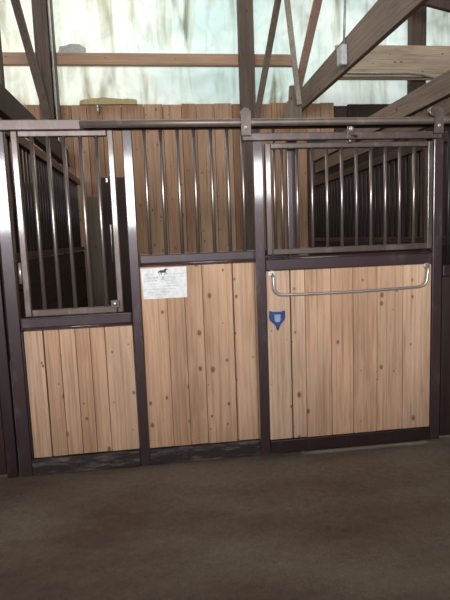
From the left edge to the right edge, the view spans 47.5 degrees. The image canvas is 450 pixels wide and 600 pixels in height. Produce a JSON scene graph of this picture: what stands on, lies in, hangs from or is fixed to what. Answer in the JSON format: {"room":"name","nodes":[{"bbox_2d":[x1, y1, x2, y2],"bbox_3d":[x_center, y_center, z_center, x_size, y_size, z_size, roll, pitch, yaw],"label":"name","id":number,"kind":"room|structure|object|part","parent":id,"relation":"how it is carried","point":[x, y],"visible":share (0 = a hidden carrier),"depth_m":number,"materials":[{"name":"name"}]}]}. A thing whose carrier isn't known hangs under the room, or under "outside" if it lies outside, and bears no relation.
{"room":"farm building","nodes":[
{"label":"farm building","id":0,"kind":"room"},
{"bbox_2d":[0,83,68,165],"bbox_3d":[-1.736,-1.544,4.677,0.070,0.195,3.200,-3,7,-7],"label":"beam","id":1,"kind":"structure","parent":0,"point":[11,108],"depth_m":4.06,"materials":[{"name":"brown wood"}]},
{"bbox_2d":[0,346,449,599],"bbox_3d":[-0.043,1.410,0.935,14.000,0.031,12.900,-3,7,-7],"label":"floor","id":2,"kind":"structure","parent":0,"point":[369,522],"depth_m":2.67,"materials":[{"name":"brown concrete"}]},
{"bbox_2d":[0,260,19,477],"bbox_3d":[-1.937,0.099,3.134,1.122,2.172,0.045,-3,7,-7],"label":"panel","id":3,"kind":"object","parent":2,"relation":"on","point":[9,462],"visible":1,"depth_m":3.26,"materials":[{"name":"paint"}]},
{"bbox_2d":[0,119,80,131],"bbox_3d":[-1.707,-1.027,3.030,1.668,0.062,0.052,-3,7,-7],"label":"header rail","id":4,"kind":"object","parent":3,"relation":"on","point":[37,124],"visible":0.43,"depth_m":3.08,"materials":[{"name":"metal"}]},
{"bbox_2d":[0,32,19,261],"bbox_3d":[-2.102,-2.094,4.691,0.125,6.150,0.090,-3,7,-7],"label":"wooden post","id":5,"kind":"object","parent":2,"relation":"on","point":[2,80],"visible":0.09,"depth_m":4.72,"materials":[{"name":"brown wood"}]},
{"bbox_2d":[4,132,89,423],"bbox_3d":[-1.580,-0.191,4.880,0.050,2.250,3.320,-3,7,-7],"label":"wall","id":6,"kind":"structure","parent":2,"relation":"on","point":[57,169],"depth_m":4.46,"materials":[{"name":"paint"}]},
{"bbox_3d":[-1.619,-1.272,4.745,0.050,0.070,3.320,-3,7,-7],"label":"rail","id":7,"kind":"part","parent":6,"relation":"part of","materials":[{"name":"paint"}]},
{"bbox_3d":[-1.590,-0.461,4.846,0.050,0.045,3.320,-3,7,-7],"label":"rail","id":8,"kind":"part","parent":6,"relation":"part of","materials":[{"name":"paint"}]},
{"bbox_2d":[31,0,65,255],"bbox_3d":[-2.162,-2.286,6.248,0.160,6.150,0.158,-3,7,-7],"label":"wooden post","id":9,"kind":"object","parent":2,"relation":"on","point":[40,16],"visible":0.16,"depth_m":6.09,"materials":[{"name":"brown wood"}]},
{"bbox_2d":[11,0,51,118],"bbox_3d":[-2.204,-2.957,5.593,0.092,1.714,0.964,-1,7,7],"label":"knee brace","id":10,"kind":"object","parent":9,"relation":"attached to","point":[18,12],"visible":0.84,"depth_m":5.74,"materials":[{"name":"brown wood"}]},
{"bbox_2d":[47,0,67,253],"bbox_3d":[-2.049,-2.264,6.241,0.024,6.100,0.024,-3,7,-7],"label":"conduit pipe","id":11,"kind":"object","parent":9,"relation":"attached to","point":[49,13],"visible":0.33,"depth_m":6.16,"materials":[{"name":"grey metal"}]},
{"bbox_2d":[2,52,291,66],"bbox_3d":[-3.455,-2.889,6.132,8.760,0.140,0.083,-3,7,-7],"label":"beam","id":12,"kind":"structure","parent":9,"relation":"attached to","point":[9,58],"depth_m":6.41,"materials":[{"name":"brown wood"}]},
{"bbox_2d":[58,44,85,52],"bbox_3d":[-1.890,-3.098,6.322,0.330,0.112,0.045,-3,7,-7],"label":"sheet","id":13,"kind":"object","parent":12,"relation":"attached to","point":[70,48],"visible":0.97,"depth_m":6.30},
{"bbox_2d":[50,0,69,252],"bbox_3d":[-2.052,-2.296,6.302,0.042,6.150,0.078,-3,7,-7],"label":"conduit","id":14,"kind":"object","parent":2,"relation":"on","point":[51,4],"visible":0.15,"depth_m":6.21,"materials":[{"name":"grey metal"}]},
{"bbox_2d":[0,130,140,476],"bbox_3d":[-0.980,0.053,3.218,0.769,2.172,0.114,-3,7,-7],"label":"door","id":15,"kind":"structure","parent":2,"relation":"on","point":[88,369],"depth_m":3.27,"materials":[{"name":"paint"}]},
{"bbox_3d":[-1.328,0.067,3.209,0.076,2.172,0.045,-3,7,-7],"label":"post","id":16,"kind":"part","parent":15,"relation":"part of","materials":[{"name":"metal"}]},
{"bbox_3d":[-1.262,0.610,3.283,0.011,0.833,0.045,-3,7,-7],"label":"trim","id":17,"kind":"part","parent":15,"relation":"part of","materials":[{"name":"paint"}]},
{"bbox_3d":[-0.942,0.138,3.264,0.691,0.080,0.053,-3,7,-7],"label":"rail","id":18,"kind":"part","parent":15,"relation":"part of","materials":[{"name":"metal"}]},
{"bbox_3d":[-0.907,1.066,3.377,0.691,0.110,0.057,-3,7,-7],"label":"sill","id":19,"kind":"part","parent":15,"relation":"part of","materials":[{"name":"wood"}]},
{"bbox_3d":[-0.690,0.026,3.219,0.054,0.050,0.011,-3,7,-7],"label":"latch plate","id":20,"kind":"part","parent":15,"relation":"part of","materials":[{"name":"metal"}]},
{"bbox_2d":[87,196,106,313],"bbox_3d":[-1.635,-0.292,6.643,0.145,2.060,0.150,-3,7,-7],"label":"wooden post","id":21,"kind":"object","parent":2,"relation":"on","point":[92,201],"visible":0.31,"depth_m":6.53,"materials":[{"name":"brown wood"}]},
{"bbox_2d":[121,128,301,465],"bbox_3d":[-0.052,-0.002,3.362,1.105,2.178,0.055,-3,7,-7],"label":"panel","id":22,"kind":"object","parent":2,"relation":"on","point":[216,302],"visible":0.77,"depth_m":3.37,"materials":[{"name":"paint"}]},
{"bbox_3d":[-0.570,0.028,3.303,0.061,2.172,0.045,-3,7,-7],"label":"post","id":23,"kind":"part","parent":22,"relation":"part of","materials":[{"name":"metal"}]},
{"bbox_2d":[140,266,186,298],"bbox_3d":[-0.391,-0.110,3.294,0.293,0.201,0.004,-3,7,-7],"label":"card","id":24,"kind":"object","parent":22,"relation":"attached to","point":[167,282],"visible":1,"depth_m":3.29,"materials":[{"name":"white paper"}]},
{"bbox_2d":[158,269,167,274],"bbox_3d":[-0.399,-0.181,3.283,0.064,0.043,0.001,-3,7,-7],"label":"picture","id":25,"kind":"object","parent":24,"relation":"on","point":[160,271],"depth_m":3.28},
{"bbox_3d":[-0.065,-0.275,3.329,0.973,0.079,0.054,-3,7,-7],"label":"rail","id":26,"kind":"part","parent":22,"relation":"part of","materials":[{"name":"metal"}]},
{"bbox_3d":[-0.018,1.021,3.489,0.973,0.107,0.055,-3,7,-7],"label":"sill","id":27,"kind":"part","parent":22,"relation":"part of","materials":[{"name":"wood"}]},
{"bbox_2d":[81,124,449,130],"bbox_3d":[0.870,-1.149,3.356,3.530,0.036,0.045,-3,7,-7],"label":"header rail","id":28,"kind":"object","parent":22,"relation":"on","point":[409,125],"visible":0.3,"depth_m":3.28,"materials":[{"name":"metal"}]},
{"bbox_2d":[79,116,449,127],"bbox_3d":[0.878,-1.147,3.291,3.530,0.054,0.082,-3,7,-7],"label":"door track","id":29,"kind":"object","parent":28,"relation":"attached to","point":[145,123],"visible":0.99,"depth_m":3.17,"materials":[{"name":"metal"}]},
{"bbox_2d":[240,107,443,453],"bbox_3d":[0.797,-0.105,3.372,1.342,2.245,0.079,-3,7,-7],"label":"sliding door","id":30,"kind":"structure","parent":29,"relation":"hanging from","point":[362,347],"depth_m":3.41,"materials":[{"name":"paint"}]},
{"bbox_3d":[0.127,-1.096,3.153,0.062,0.164,0.023,-3,7,-7],"label":"hanger plate","id":31,"kind":"part","parent":30,"relation":"part of","materials":[{"name":"metal"}]},
{"bbox_2d":[269,311,284,329],"bbox_3d":[0.341,0.137,3.340,0.107,0.135,0.016,-3,7,-7],"label":"holder","id":32,"kind":"object","parent":30,"relation":"attached to","point":[276,318],"visible":1,"depth_m":3.33,"materials":[{"name":"blue plastic"}]},
{"bbox_3d":[0.342,0.119,3.333,0.042,0.050,0.005,-3,7,-7],"label":"plate","id":33,"kind":"part","parent":32,"relation":"part of","materials":[{"name":"blue plastic"}]},
{"bbox_3d":[0.760,-1.048,3.275,1.318,0.047,0.040,-3,7,-7],"label":"rail","id":34,"kind":"part","parent":30,"relation":"part of","materials":[{"name":"metal"}]},
{"bbox_3d":[0.825,-0.260,3.374,1.136,0.089,0.046,-3,7,-7],"label":"rail","id":35,"kind":"part","parent":30,"relation":"part of","materials":[{"name":"metal"}]},
{"bbox_3d":[0.869,0.960,3.529,1.136,0.089,0.040,-3,7,-7],"label":"rail","id":36,"kind":"part","parent":30,"relation":"part of","materials":[{"name":"metal"}]},
{"bbox_3d":[1.379,-1.161,3.309,0.062,0.164,0.023,-3,7,-7],"label":"hanger plate","id":37,"kind":"part","parent":30,"relation":"part of","materials":[{"name":"metal"}]},
{"bbox_3d":[0.463,0.010,3.436,0.067,2.100,0.045,-3,7,-7],"label":"post","id":38,"kind":"part","parent":22,"relation":"part of","materials":[{"name":"metal"}]},
{"bbox_2d":[236,0,255,262],"bbox_3d":[0.292,-2.412,6.543,0.180,6.150,0.178,-3,7,-7],"label":"wooden post","id":39,"kind":"object","parent":2,"relation":"on","point":[245,22],"visible":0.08,"depth_m":6.42,"materials":[{"name":"brown wood"}]},
{"bbox_2d":[253,0,280,118],"bbox_3d":[0.552,-3.136,5.924,0.079,1.845,0.938,-5,8,-25],"label":"knee brace","id":40,"kind":"object","parent":39,"relation":"attached to","point":[276,8],"visible":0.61,"depth_m":6.06,"materials":[{"name":"brown wood"}]},
{"bbox_2d":[305,440,420,450],"bbox_3d":[0.975,1.024,3.629,0.860,0.064,0.045,-3,7,-7],"label":"board","id":41,"kind":"object","parent":2,"relation":"on","point":[416,440],"visible":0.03,"depth_m":3.60,"materials":[{"name":"paint"}]},
{"bbox_2d":[312,131,449,264],"bbox_3d":[1.400,-0.296,5.256,0.050,2.150,3.320,-3,7,-7],"label":"wall","id":42,"kind":"structure","parent":2,"relation":"on","point":[405,152],"depth_m":5.05,"materials":[{"name":"metal"}]},
{"bbox_3d":[1.362,-1.327,5.128,0.050,0.070,3.320,-3,7,-7],"label":"rail","id":43,"kind":"part","parent":42,"relation":"part of","materials":[{"name":"paint"}]},
{"bbox_3d":[1.388,-0.616,5.216,0.050,0.045,3.320,-3,7,-7],"label":"rail","id":44,"kind":"part","parent":42,"relation":"part of","materials":[{"name":"metal"}]},
{"bbox_2d":[406,6,426,243],"bbox_3d":[2.555,-2.532,6.840,0.210,6.150,0.110,-3,7,-7],"label":"wooden post","id":45,"kind":"object","parent":2,"relation":"on","point":[417,23],"visible":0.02,"depth_m":6.75,"materials":[{"name":"brown wood"}]},
{"bbox_2d":[335,45,449,79],"bbox_3d":[3.662,-3.141,6.811,4.540,0.435,0.068,-3,7,-7],"label":"header beam","id":46,"kind":"structure","parent":45,"relation":"attached to","point":[434,61],"depth_m":6.62,"materials":[{"name":"brown wood"}]},
{"bbox_2d":[346,72,435,78],"bbox_3d":[2.359,-2.843,6.625,2.202,0.203,0.028,-3,7,-7],"label":"conduit","id":47,"kind":"object","parent":46,"relation":"attached to","point":[363,73],"visible":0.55,"depth_m":6.58,"materials":[{"name":"grey metal"}]},
{"bbox_2d":[422,130,449,439],"bbox_3d":[2.016,-0.097,3.631,1.300,2.150,0.055,-3,7,-7],"label":"panel","id":48,"kind":"object","parent":2,"relation":"on","point":[444,401],"visible":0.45,"depth_m":3.58,"materials":[{"name":"paint"}]},
{"bbox_3d":[2.077,-0.233,3.618,1.168,0.080,0.045,-3,7,-7],"label":"rail","id":49,"kind":"part","parent":48,"relation":"part of","materials":[{"name":"metal"}]},
{"bbox_2d":[0,0,449,359],"bbox_3d":[-0.949,-2.379,6.642,14.000,6.250,0.235,-3,7,-7],"label":"wall","id":50,"kind":"structure","parent":0,"point":[99,26],"depth_m":6.68,"materials":[{"name":"brown wood"}]},
{"bbox_2d":[79,97,136,104],"bbox_3d":[-1.470,-2.508,6.455,0.715,0.090,0.040,-3,7,-7],"label":"strip","id":51,"kind":"object","parent":50,"relation":"attached to","point":[103,100],"visible":1,"depth_m":6.43,"materials":[{"name":"yellow wood"}]},
{"bbox_2d":[101,177,134,352],"bbox_3d":[-1.359,-0.429,6.695,0.400,2.300,0.092,-3,7,-7],"label":"post","id":52,"kind":"object","parent":50,"relation":"attached to","point":[105,182],"visible":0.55,"depth_m":6.64,"materials":[{"name":"metal"}]},
{"bbox_3d":[-1.465,-0.728,6.613,0.028,0.480,0.028,-3,7,-7],"label":"handle","id":53,"kind":"part","parent":52,"relation":"part of","materials":[{"name":"metal"}]},
{"bbox_2d":[301,0,428,111],"bbox_3d":[1.178,-2.370,4.832,0.050,0.345,3.950,-3,7,-7],"label":"ceiling beam","id":54,"kind":"structure","parent":50,"relation":"attached to","point":[384,17],"depth_m":4.46,"materials":[{"name":"brown wood"}]},
{"bbox_2d":[293,0,321,99],"bbox_3d":[0.942,-2.960,5.548,0.087,1.388,1.280,-4,7,-11],"label":"knee brace","id":55,"kind":"object","parent":54,"relation":"attached to","point":[316,6],"visible":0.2,"depth_m":5.64,"materials":[{"name":"brown wood"}]},
{"bbox_2d":[282,85,301,117],"bbox_3d":[0.806,-2.379,6.163,0.240,0.400,0.040,-3,7,-7],"label":"brace gusset","id":56,"kind":"object","parent":55,"relation":"attached to","point":[291,109],"visible":0.57,"depth_m":6.15,"materials":[{"name":"wood"}]},
{"bbox_2d":[284,0,301,104],"bbox_3d":[0.687,-2.891,5.403,0.065,1.332,1.258,0,7,16],"label":"knee brace","id":57,"kind":"object","parent":56,"relation":"attached to","point":[288,12],"visible":1,"depth_m":5.57,"materials":[{"name":"brown wood"}]},
{"bbox_2d":[337,44,346,67],"bbox_3d":[1.114,-2.324,4.880,0.064,0.185,0.120,-3,7,-7],"label":"junction box","id":58,"kind":"object","parent":54,"relation":"attached to","point":[342,49],"visible":1,"depth_m":4.83,"materials":[{"name":"grey metal"}]},
{"bbox_2d":[343,0,345,43],"bbox_3d":[1.083,-3.824,4.662,0.022,2.844,0.084,-3,7,-7],"label":"conduit","id":59,"kind":"object","parent":58,"relation":"attached to","point":[344,15],"visible":0.81,"depth_m":4.82,"materials":[{"name":"grey metal"}]},
{"bbox_2d":[313,70,449,161],"bbox_3d":[1.419,-1.719,5.119,0.070,0.165,3.500,-3,7,-7],"label":"beam","id":60,"kind":"structure","parent":50,"relation":"attached to","point":[437,90],"depth_m":4.12,"materials":[{"name":"brown wood"}]},
{"bbox_2d":[315,97,449,172],"bbox_3d":[1.438,-1.556,5.115,0.040,0.140,3.450,-3,7,-7],"label":"board","id":61,"kind":"object","parent":60,"relation":"attached to","point":[348,153],"visible":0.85,"depth_m":5.18,"materials":[{"name":"brown wood"}]},
{"bbox_2d":[423,0,449,12],"bbox_3d":[2.498,-3.523,6.029,2.432,0.675,0.060,-3,7,-7],"label":"brace","id":62,"kind":"object","parent":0,"point":[443,5],"visible":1,"depth_m":6.01,"materials":[{"name":"wood"}]}
]}

